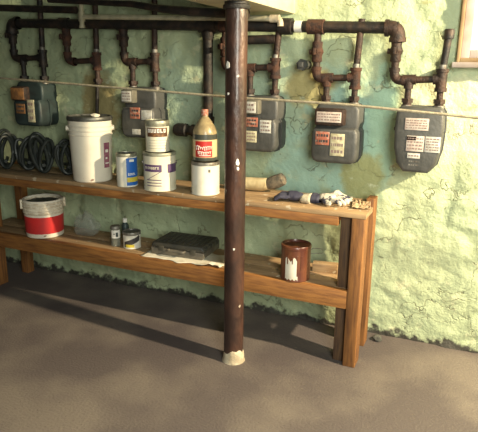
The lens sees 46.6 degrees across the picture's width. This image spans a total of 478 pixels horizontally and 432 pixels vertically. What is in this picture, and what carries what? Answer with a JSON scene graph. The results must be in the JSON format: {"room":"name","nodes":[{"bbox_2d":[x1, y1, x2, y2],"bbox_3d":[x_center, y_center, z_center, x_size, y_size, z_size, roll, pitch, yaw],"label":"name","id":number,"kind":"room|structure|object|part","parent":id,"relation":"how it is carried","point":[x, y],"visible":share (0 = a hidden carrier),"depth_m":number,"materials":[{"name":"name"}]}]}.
{"room":"mechanical room","nodes":[
{"label":"mechanical room","id":0,"kind":"room"},
{"bbox_2d":[0,0,477,352],"bbox_3d":[0.136,-0.680,2.947,7.000,2.400,0.377,7,16,23],"label":"wall","id":1,"kind":"structure","parent":0,"point":[424,280],"depth_m":2.74,"materials":[{"name":"green paint"}]},
{"bbox_2d":[10,81,58,125],"bbox_3d":[-1.194,-0.657,3.241,0.217,0.258,0.162,7,16,23],"label":"gas meter","id":2,"kind":"object","parent":1,"relation":"attached to","point":[35,103],"visible":0.98,"depth_m":3.19,"materials":[{"name":"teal metal"}]},
{"bbox_3d":[-1.269,-0.700,3.175,0.095,0.065,0.005,7,16,23],"label":"label plate","id":3,"kind":"part","parent":2,"relation":"part of","materials":[{"name":"orange paper"}]},
{"bbox_3d":[-1.260,-0.620,3.205,0.065,0.055,0.005,7,16,23],"label":"label plate","id":4,"kind":"part","parent":2,"relation":"part of","materials":[{"name":"orange paper"}]},
{"bbox_3d":[-1.190,-0.601,3.178,0.050,0.126,0.005,7,16,23],"label":"label plate","id":5,"kind":"part","parent":2,"relation":"part of","materials":[{"name":"beige paper"}]},
{"bbox_2d":[121,86,167,137],"bbox_3d":[-0.507,-0.552,2.953,0.217,0.267,0.163,7,16,23],"label":"gas meter","id":6,"kind":"object","parent":1,"relation":"attached to","point":[141,106],"visible":0.86,"depth_m":2.90,"materials":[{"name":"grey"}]},
{"bbox_3d":[-0.585,-0.622,2.882,0.058,0.052,0.005,7,16,23],"label":"label plate","id":7,"kind":"part","parent":6,"relation":"part of","materials":[{"name":"white paper"}]},
{"bbox_3d":[-0.543,-0.537,2.898,0.060,0.058,0.005,7,16,23],"label":"label plate","id":8,"kind":"part","parent":6,"relation":"part of","materials":[{"name":"paper"}]},
{"bbox_3d":[-0.540,-0.443,2.921,0.050,0.028,0.005,7,16,23],"label":"label plate","id":9,"kind":"part","parent":6,"relation":"part of","materials":[{"name":"white paper"}]},
{"bbox_3d":[-0.478,-0.522,2.873,0.062,0.050,0.005,7,16,23],"label":"label plate","id":10,"kind":"part","parent":6,"relation":"part of","materials":[{"name":"white paper"}]},
{"bbox_2d":[5,16,405,136],"bbox_3d":[-0.318,-0.720,2.838,2.247,0.620,0.074,7,16,23],"label":"gas main","id":11,"kind":"object","parent":1,"relation":"attached to","point":[395,30],"visible":0.78,"depth_m":2.73,"materials":[{"name":"black metal"}]},
{"bbox_2d":[4,0,48,80],"bbox_3d":[-1.220,-1.067,3.147,0.278,0.587,0.085,7,16,23],"label":"pipe","id":12,"kind":"object","parent":11,"relation":"attached to","point":[41,57],"visible":0.94,"depth_m":3.17,"materials":[{"name":"black metal"}]},
{"bbox_2d":[59,5,102,113],"bbox_3d":[-0.870,-0.928,3.022,0.261,0.784,0.085,7,16,23],"label":"pipe","id":13,"kind":"object","parent":11,"relation":"attached to","point":[95,59],"visible":0.94,"depth_m":3.03,"materials":[{"name":"brown metal"}]},
{"bbox_2d":[116,0,159,86],"bbox_3d":[-0.528,-0.973,2.854,0.252,0.602,0.085,7,16,23],"label":"pipe","id":14,"kind":"object","parent":11,"relation":"attached to","point":[153,60],"visible":0.98,"depth_m":2.88,"materials":[{"name":"brown metal"}]},
{"bbox_2d":[78,4,282,27],"bbox_3d":[-0.322,-1.075,2.692,1.147,0.316,0.035,7,16,23],"label":"conduit","id":15,"kind":"object","parent":11,"relation":"attached to","point":[82,16],"visible":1,"depth_m":2.74,"materials":[{"name":"metal"}]},
{"bbox_2d":[0,4,78,13],"bbox_3d":[-1.156,-1.135,3.040,0.662,0.070,0.037,7,16,23],"label":"pipe","id":16,"kind":"object","parent":15,"relation":"attached to","point":[6,8],"visible":1,"depth_m":2.99,"materials":[{"name":"black metal"}]},
{"bbox_2d":[217,31,281,95],"bbox_3d":[0.043,-0.730,2.655,0.326,0.297,0.085,7,16,23],"label":"pipe","id":17,"kind":"object","parent":11,"relation":"attached to","point":[273,67],"visible":0.68,"depth_m":2.62,"materials":[{"name":"brown metal"}]},
{"bbox_2d":[309,18,364,102],"bbox_3d":[0.429,-0.693,2.488,0.245,0.361,0.085,7,16,23],"label":"pipe","id":18,"kind":"object","parent":11,"relation":"attached to","point":[354,77],"visible":0.99,"depth_m":2.49,"materials":[{"name":"brown metal"}]},
{"bbox_2d":[387,29,454,105],"bbox_3d":[0.758,-0.627,2.354,0.265,0.314,0.085,7,16,23],"label":"pipe","id":19,"kind":"object","parent":11,"relation":"attached to","point":[439,79],"visible":0.98,"depth_m":2.35,"materials":[{"name":"brown metal"}]},
{"bbox_2d":[188,0,295,14],"bbox_3d":[-0.224,-0.869,1.794,0.225,0.250,2.100,7,16,23],"label":"ceiling beam","id":20,"kind":"structure","parent":1,"relation":"attached to","point":[258,7],"depth_m":2.40,"materials":[{"name":"beige paint"}]},
{"bbox_2d":[47,0,249,18],"bbox_3d":[-0.462,-0.980,2.609,1.102,0.129,0.041,7,16,23],"label":"pipe","id":21,"kind":"object","parent":20,"relation":"attached to","point":[169,9],"visible":0.93,"depth_m":2.56,"materials":[{"name":"black metal"}]},
{"bbox_2d":[246,95,285,151],"bbox_3d":[0.106,-0.451,2.698,0.217,0.268,0.163,7,16,23],"label":"gas meter","id":22,"kind":"object","parent":1,"relation":"attached to","point":[265,122],"visible":0.84,"depth_m":2.64,"materials":[{"name":"grey metal"}]},
{"bbox_3d":[0.057,-0.512,2.616,0.048,0.052,0.005,7,16,23],"label":"label plate","id":23,"kind":"part","parent":22,"relation":"part of","materials":[{"name":"white paper"}]},
{"bbox_3d":[0.059,-0.381,2.663,0.054,0.054,0.005,7,16,23],"label":"label plate","id":24,"kind":"part","parent":22,"relation":"part of","materials":[{"name":"beige paper"}]},
{"bbox_3d":[0.062,-0.447,2.644,0.058,0.044,0.005,7,16,23],"label":"label plate","id":25,"kind":"part","parent":22,"relation":"part of","materials":[{"name":"paper"}]},
{"bbox_3d":[0.125,-0.422,2.622,0.056,0.060,0.005,7,16,23],"label":"label plate","id":26,"kind":"part","parent":22,"relation":"part of","materials":[{"name":"white paper"}]},
{"bbox_2d":[296,59,311,70],"bbox_3d":[0.311,-0.712,2.616,0.052,0.052,0.145,7,16,23],"label":"stub","id":27,"kind":"object","parent":1,"relation":"attached to","point":[302,64],"visible":0.95,"depth_m":2.57,"materials":[{"name":"grey metal"}]},
{"bbox_2d":[311,101,364,163],"bbox_3d":[0.454,-0.384,2.556,0.226,0.276,0.163,7,16,23],"label":"gas meter","id":28,"kind":"object","parent":1,"relation":"attached to","point":[338,133],"visible":0.98,"depth_m":2.50,"materials":[{"name":"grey metal"}]},
{"bbox_2d":[0,77,477,118],"bbox_3d":[-0.385,-0.591,2.653,4.296,0.214,0.011,7,16,23],"label":"cord","id":29,"kind":"object","parent":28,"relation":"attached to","point":[17,79],"visible":0.94,"depth_m":2.43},
{"bbox_3d":[0.379,-0.353,2.523,0.064,0.060,0.005,7,16,23],"label":"label plate","id":30,"kind":"part","parent":28,"relation":"part of","materials":[{"name":"orange paper"}]},
{"bbox_3d":[0.401,-0.441,2.477,0.112,0.046,0.005,7,16,23],"label":"label plate","id":31,"kind":"part","parent":28,"relation":"part of","materials":[{"name":"white paper"}]},
{"bbox_3d":[0.443,-0.320,2.503,0.064,0.100,0.005,7,16,23],"label":"label plate","id":32,"kind":"part","parent":28,"relation":"part of","materials":[{"name":"beige paper"}]},
{"bbox_2d":[394,104,446,172],"bbox_3d":[0.787,-0.338,2.422,0.216,0.286,0.151,7,16,23],"label":"gas meter","id":33,"kind":"object","parent":1,"relation":"attached to","point":[419,138],"visible":0.98,"depth_m":2.36,"materials":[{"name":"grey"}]},
{"bbox_3d":[0.748,-0.258,2.379,0.052,0.022,0.005,7,16,23],"label":"label plate","id":34,"kind":"part","parent":33,"relation":"part of","materials":[{"name":"white paper"}]},
{"bbox_3d":[0.750,-0.308,2.365,0.072,0.066,0.006,7,16,23],"label":"label plate","id":35,"kind":"part","parent":33,"relation":"part of","materials":[{"name":"white paper"}]},
{"bbox_3d":[0.751,-0.387,2.344,0.096,0.050,0.005,7,16,23],"label":"label plate","id":36,"kind":"part","parent":33,"relation":"part of","materials":[{"name":"white paper"}]},
{"bbox_3d":[0.815,-0.300,2.337,0.062,0.066,0.005,7,16,23],"label":"label plate","id":37,"kind":"part","parent":33,"relation":"part of","materials":[{"name":"white paper"}]},
{"bbox_2d":[452,0,477,67],"bbox_3d":[1.292,-0.888,2.163,0.805,0.608,0.100,7,16,23],"label":"window","id":38,"kind":"structure","parent":1,"relation":"in","point":[467,51],"depth_m":2.34,"materials":[{"name":"paint"}]},
{"bbox_3d":[1.284,-0.603,2.227,0.805,0.023,0.075,7,16,23],"label":"sill","id":39,"kind":"part","parent":38,"relation":"part of","materials":[{"name":"paint"}]},
{"bbox_3d":[1.292,-0.902,2.185,0.726,0.543,0.035,7,16,23],"label":"sash","id":40,"kind":"part","parent":38,"relation":"part of","materials":[{"name":"paint"}]},
{"bbox_3d":[1.288,-0.897,2.188,0.645,0.465,0.006,7,16,23],"label":"pane","id":41,"kind":"part","parent":38,"relation":"part of","materials":[{"name":"white glass"}]},
{"bbox_2d":[0,261,477,431],"bbox_3d":[-0.807,1.067,1.244,7.000,0.120,4.960,7,16,23],"label":"floor","id":42,"kind":"structure","parent":0,"point":[78,353],"depth_m":2.46,"materials":[{"name":"concrete"}]},
{"bbox_2d":[0,160,377,367],"bbox_3d":[-0.458,0.161,2.999,2.305,0.735,0.335,7,16,23],"label":"shelf","id":43,"kind":"object","parent":42,"relation":"on","point":[348,290],"visible":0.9,"depth_m":2.68,"materials":[{"name":"brown wood"}]},
{"bbox_3d":[-1.469,0.080,3.337,0.055,0.693,0.079,7,16,23],"label":"leg","id":44,"kind":"part","parent":43,"relation":"part of","materials":[{"name":"brown wood"}]},
{"bbox_2d":[0,128,18,168],"bbox_3d":[-1.361,-0.395,3.253,0.131,0.227,0.146,-4,16,-19],"label":"coil","id":45,"kind":"object","parent":43,"relation":"on","point":[6,135],"visible":0.96,"depth_m":3.22,"materials":[{"name":"black rubber"}]},
{"bbox_3d":[-1.375,0.009,3.538,0.055,0.730,0.054,7,16,23],"label":"leg","id":46,"kind":"part","parent":43,"relation":"part of","materials":[{"name":"brown wood"}]},
{"bbox_2d":[14,135,37,169],"bbox_3d":[-1.226,-0.368,3.209,0.126,0.199,0.122,-9,18,-32],"label":"coil","id":47,"kind":"object","parent":43,"relation":"on","point":[19,154],"visible":0.7,"depth_m":3.19,"materials":[{"name":"black rubber"}]},
{"bbox_2d":[28,132,54,172],"bbox_3d":[-1.112,-0.363,3.134,0.142,0.232,0.146,-4,16,-19],"label":"coil","id":48,"kind":"object","parent":43,"relation":"on","point":[47,145],"visible":0.98,"depth_m":3.11,"materials":[{"name":"black rubber"}]},
{"bbox_2d":[19,193,65,238],"bbox_3d":[-1.119,0.000,3.184,0.227,0.215,0.227,3,15,10],"label":"pail","id":49,"kind":"object","parent":43,"relation":"on","point":[43,213],"visible":1,"depth_m":3.11,"materials":[{"name":"red painted metal"},{"name":"white painted metal"},{"name":"galvanised steel"}]},
{"bbox_2d":[54,139,72,174],"bbox_3d":[-0.963,-0.329,3.080,0.132,0.197,0.122,-8,17,-30],"label":"coil","id":50,"kind":"object","parent":43,"relation":"on","point":[58,155],"visible":0.78,"depth_m":3.06,"materials":[{"name":"black rubber"}]},
{"bbox_2d":[66,114,113,182],"bbox_3d":[-0.780,-0.360,2.930,0.244,0.338,0.238,-3,15,-15],"label":"bucket","id":51,"kind":"object","parent":43,"relation":"on","point":[90,138],"visible":0.98,"depth_m":2.85,"materials":[{"name":"plastic"}]},
{"bbox_3d":[-0.777,-0.512,2.888,0.234,0.022,0.234,-3,15,-15],"label":"lid","id":52,"kind":"part","parent":51,"relation":"part of","materials":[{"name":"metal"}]},
{"bbox_2d":[110,224,119,237],"bbox_3d":[-0.668,0.106,3.004,0.053,0.113,0.053,-3,15,-13],"label":"jar","id":53,"kind":"object","parent":43,"relation":"on","point":[115,234],"visible":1,"depth_m":2.98,"materials":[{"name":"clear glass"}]},
{"bbox_3d":[-0.667,0.060,2.992,0.053,0.018,0.053,-3,15,-13],"label":"lid","id":54,"kind":"part","parent":53,"relation":"part of","materials":[{"name":"silver metal"}]},
{"bbox_2d":[121,218,128,238],"bbox_3d":[-0.642,0.069,3.136,0.042,0.117,0.042,7,16,23],"label":"bottle","id":55,"kind":"object","parent":43,"relation":"on","point":[124,225],"visible":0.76,"depth_m":3.12,"materials":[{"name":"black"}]},
{"bbox_2d":[115,151,137,186],"bbox_3d":[-0.568,-0.238,2.812,0.107,0.168,0.107,-2,15,-11],"label":"tin can","id":56,"kind":"object","parent":43,"relation":"on","point":[126,161],"visible":1,"depth_m":2.77,"materials":[{"name":"blue"}]},
{"bbox_3d":[-0.567,-0.313,2.792,0.092,0.005,0.092,-9,18,-33],"label":"lid","id":57,"kind":"part","parent":56,"relation":"part of","materials":[{"name":"metal"}]},
{"bbox_2d":[122,228,140,248],"bbox_3d":[-0.577,0.123,2.990,0.097,0.090,0.097,-2,15,-11],"label":"tin can","id":58,"kind":"object","parent":43,"relation":"on","point":[131,236],"visible":1,"depth_m":2.96,"materials":[{"name":"grey metal"}]},
{"bbox_3d":[-0.577,0.085,2.980,0.084,0.005,0.084,-6,16,-24],"label":"lid","id":59,"kind":"part","parent":58,"relation":"part of","materials":[{"name":"metal"}]},
{"bbox_2d":[142,149,176,191],"bbox_3d":[-0.392,-0.227,2.742,0.171,0.188,0.167,-1,15,-8],"label":"paint can","id":60,"kind":"object","parent":43,"relation":"on","point":[159,168],"visible":0.91,"depth_m":2.68,"materials":[{"name":"metal"}]},
{"bbox_2d":[147,172,161,185],"bbox_3d":[-0.410,-0.180,2.677,0.077,0.073,0.012,5,15,14],"label":"print","id":61,"kind":"object","parent":60,"relation":"attached to","point":[153,178],"depth_m":2.68,"materials":[{"name":"white paper"}]},
{"bbox_2d":[145,119,169,151],"bbox_3d":[-0.397,-0.392,2.703,0.119,0.150,0.119,-2,15,-8],"label":"paint can","id":62,"kind":"object","parent":60,"relation":"on","point":[156,130],"visible":1,"depth_m":2.66,"materials":[{"name":"metal"}]},
{"bbox_3d":[-0.390,-0.312,2.717,0.140,0.005,0.140,7,16,22],"label":"lid","id":63,"kind":"part","parent":60,"relation":"part of","materials":[{"name":"metal"}]},
{"bbox_3d":[-0.569,-0.106,2.810,2.188,0.041,0.035,7,16,23],"label":"rail","id":64,"kind":"part","parent":43,"relation":"part of","materials":[{"name":"brown wood"}]},
{"bbox_3d":[-0.547,0.239,2.891,2.244,0.084,0.036,7,16,23],"label":"rail","id":65,"kind":"part","parent":43,"relation":"part of","materials":[{"name":"brown wood"}]},
{"bbox_2d":[140,250,223,267],"bbox_3d":[-0.264,0.198,2.851,0.466,0.021,0.219,7,16,23],"label":"newspaper","id":66,"kind":"object","parent":43,"relation":"on","point":[213,259],"visible":0.51,"depth_m":2.81,"materials":[{"name":"paper"}]},
{"bbox_2d":[151,231,218,259],"bbox_3d":[-0.284,0.155,2.905,0.303,0.070,0.228,6,16,20],"label":"tool case","id":67,"kind":"object","parent":66,"relation":"on","point":[177,244],"visible":1,"depth_m":2.85,"materials":[{"name":"grey plastic"}]},
{"bbox_3d":[-0.322,0.180,2.816,0.102,0.012,0.028,6,16,20],"label":"handle","id":68,"kind":"part","parent":67,"relation":"part of","materials":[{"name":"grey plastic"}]},
{"bbox_2d":[191,160,219,195],"bbox_3d":[-0.161,-0.187,2.658,0.138,0.158,0.138,0,15,-3],"label":"paint can","id":69,"kind":"object","parent":43,"relation":"on","point":[204,175],"visible":0.8,"depth_m":2.61,"materials":[{"name":"metal"}]},
{"bbox_2d":[193,109,216,161],"bbox_3d":[-0.160,-0.380,2.606,0.116,0.240,0.118,0,15,-3],"label":"bottle","id":70,"kind":"object","parent":69,"relation":"on","point":[204,131],"visible":1,"depth_m":2.57,"materials":[{"name":"beige plastic"}]},
{"bbox_3d":[-0.164,-0.310,2.574,0.078,0.074,0.017,1,15,3],"label":"label panel","id":71,"kind":"part","parent":70,"relation":"part of","materials":[{"name":"red paper"}]},
{"bbox_2d":[245,173,286,190],"bbox_3d":[0.097,-0.171,2.721,0.281,0.097,0.072,7,16,23],"label":"brush","id":72,"kind":"object","parent":43,"relation":"on","point":[276,181],"visible":0.82,"depth_m":2.68,"materials":[{"name":"beige wood"}]},
{"bbox_3d":[0.057,-0.161,2.739,0.195,0.068,0.067,7,16,23],"label":"handle","id":73,"kind":"part","parent":72,"relation":"part of","materials":[{"name":"beige wood"}]},
{"bbox_2d":[274,190,311,203],"bbox_3d":[0.248,-0.092,2.535,0.172,0.051,0.110,6,16,18],"label":"glove","id":74,"kind":"object","parent":43,"relation":"on","point":[292,195],"visible":1,"depth_m":2.50,"materials":[{"name":"blue fabric"}]},
{"bbox_2d":[280,239,320,282],"bbox_3d":[0.287,0.207,2.564,0.191,0.166,0.140,2,15,6],"label":"paint can","id":75,"kind":"object","parent":43,"relation":"on","point":[295,253],"visible":1,"depth_m":2.52,"materials":[{"name":"metal"}]},
{"bbox_3d":[0.263,0.131,2.547,0.120,0.005,0.120,1,15,2],"label":"lid","id":76,"kind":"part","parent":75,"relation":"part of","materials":[{"name":"brown paint"}]},
{"bbox_2d":[312,260,337,273],"bbox_3d":[0.414,0.245,2.663,0.120,0.044,0.044,5,15,15],"label":"wood offcut","id":77,"kind":"object","parent":43,"relation":"on","point":[317,266],"visible":0.89,"depth_m":2.65,"materials":[{"name":"brown wood"}]},
{"bbox_2d":[310,192,349,205],"bbox_3d":[0.403,-0.074,2.479,0.172,0.048,0.111,9,17,28],"label":"glove","id":78,"kind":"object","parent":43,"relation":"on","point":[327,199],"visible":1,"depth_m":2.46,"materials":[{"name":"white fabric"}]},
{"bbox_2d":[331,190,352,201],"bbox_3d":[0.456,-0.102,2.582,0.154,0.042,0.097,4,15,12],"label":"rag","id":79,"kind":"object","parent":43,"relation":"on","point":[336,192],"visible":0.48,"depth_m":2.57,"materials":[{"name":"white fabric"}]},
{"bbox_3d":[0.477,0.324,2.509,0.054,0.693,0.079,7,16,23],"label":"leg","id":80,"kind":"part","parent":43,"relation":"part of","materials":[{"name":"brown wood"}]},
{"bbox_3d":[0.515,0.337,2.459,0.055,0.693,0.088,7,16,23],"label":"leg","id":81,"kind":"part","parent":43,"relation":"part of","materials":[{"name":"brown wood"}]},
{"bbox_2d":[352,199,370,208],"bbox_3d":[0.542,-0.053,2.459,0.082,0.014,0.136,4,15,12],"label":"paper scrap","id":82,"kind":"object","parent":43,"relation":"on","point":[358,203],"visible":1,"depth_m":2.46,"materials":[{"name":"beige paper"}]},
{"bbox_3d":[0.608,0.268,2.643,0.037,0.735,0.080,7,16,23],"label":"leg","id":83,"kind":"part","parent":43,"relation":"part of","materials":[{"name":"brown wood"}]},
{"bbox_2d":[222,0,250,364],"bbox_3d":[-0.017,-0.086,2.362,0.108,1.550,0.108,7,16,23],"label":"support post","id":84,"kind":"object","parent":42,"relation":"on","point":[236,11],"visible":1,"depth_m":2.31,"materials":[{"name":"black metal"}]},
{"bbox_3d":[-0.009,-0.821,2.166,0.108,0.028,0.108,7,16,23],"label":"cap plate","id":85,"kind":"part","parent":84,"relation":"part of","materials":[{"name":"black metal"}]},
{"bbox_2d":[373,334,381,341],"bbox_3d":[0.688,0.604,2.756,0.045,0.029,0.048,3,15,10],"label":"chunk","id":86,"kind":"object","parent":42,"relation":"on","point":[376,337],"visible":1,"depth_m":2.74,"materials":[{"name":"beige stone"}]}
]}

